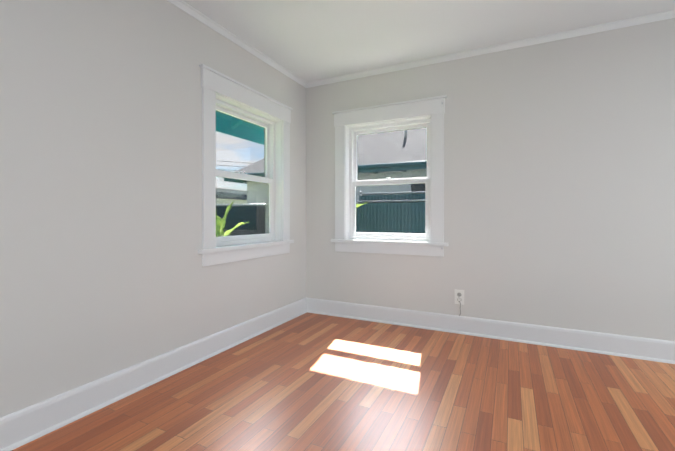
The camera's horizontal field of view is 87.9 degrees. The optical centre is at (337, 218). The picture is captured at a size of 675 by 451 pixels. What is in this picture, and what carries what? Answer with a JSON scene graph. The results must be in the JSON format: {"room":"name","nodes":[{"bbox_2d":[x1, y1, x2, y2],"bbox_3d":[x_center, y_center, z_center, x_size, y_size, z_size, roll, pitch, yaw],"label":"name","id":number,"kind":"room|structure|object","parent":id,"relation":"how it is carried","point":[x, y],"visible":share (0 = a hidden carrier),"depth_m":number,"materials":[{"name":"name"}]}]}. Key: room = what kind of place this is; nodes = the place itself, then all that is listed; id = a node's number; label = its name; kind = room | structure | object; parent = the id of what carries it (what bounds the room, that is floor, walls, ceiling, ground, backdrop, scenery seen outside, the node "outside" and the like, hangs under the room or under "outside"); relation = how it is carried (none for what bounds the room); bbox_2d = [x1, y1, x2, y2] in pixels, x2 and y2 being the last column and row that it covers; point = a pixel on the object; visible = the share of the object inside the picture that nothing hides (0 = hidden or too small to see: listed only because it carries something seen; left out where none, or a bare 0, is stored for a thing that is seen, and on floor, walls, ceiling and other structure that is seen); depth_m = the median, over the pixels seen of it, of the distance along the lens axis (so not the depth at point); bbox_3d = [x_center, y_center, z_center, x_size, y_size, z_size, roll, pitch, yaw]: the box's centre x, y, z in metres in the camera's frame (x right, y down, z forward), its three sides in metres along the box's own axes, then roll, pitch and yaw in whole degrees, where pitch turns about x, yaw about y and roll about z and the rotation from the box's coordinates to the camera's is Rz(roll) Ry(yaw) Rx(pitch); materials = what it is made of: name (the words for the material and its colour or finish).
{"room":"empty room","nodes":[
{"label":"empty room","id":0,"kind":"room"},
{"bbox_2d":[0,0,305,417],"bbox_3d":[-1.373,-0.047,1.893,0.180,3.120,4.660,0,0,26],"label":"wall","id":1,"kind":"structure","parent":0,"point":[104,272],"depth_m":1.93,"materials":[{"name":"paint"}]},
{"bbox_2d":[0,297,307,450],"bbox_3d":[-1.281,0.938,1.845,0.030,0.150,4.230,0,0,26],"label":"baseboard","id":2,"kind":"structure","parent":1,"relation":"attached to","point":[21,427],"depth_m":1.98,"materials":[{"name":"paint"}]},
{"bbox_2d":[167,0,307,87],"bbox_3d":[-1.273,-1.416,1.850,0.034,0.042,4.200,0,0,26],"label":"crown molding","id":3,"kind":"structure","parent":1,"relation":"attached to","point":[220,29],"depth_m":2.75,"materials":[{"name":"paint"}]},
{"bbox_2d":[216,111,263,143],"bbox_3d":[-1.698,-1.188,2.162,0.645,0.540,6.500,0,0,26],"label":"roof eave","id":4,"kind":"object","parent":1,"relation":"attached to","point":[241,130],"depth_m":3.96,"materials":[{"name":"teal paint"}]},
{"bbox_2d":[198,64,293,266],"bbox_3d":[-0.813,-0.372,3.032,0.272,1.433,1.164,0,0,26],"label":"window","id":5,"kind":"structure","parent":1,"relation":"in","point":[225,95],"depth_m":3.00,"materials":[{"name":"white paint"}]},
{"bbox_2d":[12,312,674,450],"bbox_3d":[0.634,1.266,0.903,4.640,0.500,4.640,0,0,26],"label":"floor","id":6,"kind":"structure","parent":0,"point":[307,381],"depth_m":1.95,"materials":[{"name":"brown wood"}]},
{"bbox_2d":[183,0,674,82],"bbox_3d":[0.634,-1.514,0.894,4.640,0.160,4.640,0,0,26],"label":"ceiling","id":7,"kind":"structure","parent":0,"point":[307,41],"depth_m":2.60,"materials":[{"name":"paint"}]},
{"bbox_2d":[306,18,674,340],"bbox_3d":[1.709,-0.050,2.866,4.480,3.120,0.180,0,0,26],"label":"wall","id":8,"kind":"structure","parent":0,"point":[559,183],"depth_m":2.81,"materials":[{"name":"paint"}]},
{"bbox_2d":[331,95,447,256],"bbox_3d":[0.510,-0.374,3.463,1.164,1.433,0.273,0,0,26],"label":"window","id":9,"kind":"structure","parent":8,"relation":"in","point":[351,126],"depth_m":3.43,"materials":[{"name":"white paint"}]},
{"bbox_2d":[455,289,463,315],"bbox_3d":[1.067,0.745,3.070,0.080,0.227,0.028,0,0,26],"label":"duplex electrical outlet","id":10,"kind":"object","parent":8,"relation":"attached to","point":[459,296],"visible":1,"depth_m":3.07,"materials":[{"name":"plastic"}]},
{"bbox_2d":[308,10,674,87],"bbox_3d":[1.581,-1.419,2.805,4.300,0.042,0.034,0,0,26],"label":"crown molding","id":11,"kind":"structure","parent":8,"relation":"attached to","point":[670,14],"depth_m":2.88,"materials":[{"name":"paint"}]},
{"bbox_2d":[308,298,674,363],"bbox_3d":[1.582,0.935,2.815,4.300,0.150,0.030,0,0,26],"label":"baseboard","id":12,"kind":"structure","parent":8,"relation":"attached to","point":[657,350],"depth_m":2.89,"materials":[{"name":"paint"}]},
{"label":"outside","id":13,"kind":"structure","parent":0,"visible":0},
{"bbox_3d":[4.102,1.628,12.745,90.000,0.300,100.000,0,0,26],"label":"ground","id":14,"kind":"structure","parent":13,"visible":0},
{"bbox_2d":[216,188,246,206],"bbox_3d":[-11.343,-0.361,17.044,7.000,3.650,18.500,0,0,26],"label":"building","id":15,"kind":"structure","parent":14,"relation":"on","point":[238,194],"depth_m":19.96,"materials":[{"name":"white paint"}]},
{"bbox_2d":[216,203,248,236],"bbox_3d":[-2.216,0.580,6.443,1.035,1.838,1.032,0,0,26],"label":"plant","id":16,"kind":"object","parent":14,"relation":"on","point":[220,226],"depth_m":6.60,"materials":[{"name":"green plant"}]},
{"bbox_2d":[216,204,264,235],"bbox_3d":[-2.740,0.557,8.361,3.598,1.870,0.098,0,0,26],"label":"fence","id":17,"kind":"object","parent":14,"relation":"on","point":[235,216],"depth_m":8.03,"materials":[{"name":"wood"}]},
{"bbox_2d":[224,128,426,205],"bbox_3d":[3.103,-0.778,10.722,13.060,4.524,4.760,0,0,26],"label":"neighbor house","id":18,"kind":"structure","parent":14,"relation":"on","point":[359,167],"depth_m":9.80,"materials":[{"name":"white paint"}]},
{"bbox_2d":[356,200,424,233],"bbox_3d":[4.697,0.564,4.676,10.638,1.880,0.098,0,0,26],"label":"fence","id":19,"kind":"object","parent":14,"relation":"on","point":[390,216],"depth_m":6.45,"materials":[{"name":"green wood"}]},
{"bbox_2d":[359,191,424,202],"bbox_3d":[4.979,0.484,4.715,10.168,2.040,0.098,0,0,26],"label":"fence","id":20,"kind":"object","parent":14,"relation":"on","point":[389,198],"depth_m":6.62,"materials":[{"name":"wood"}]}
]}

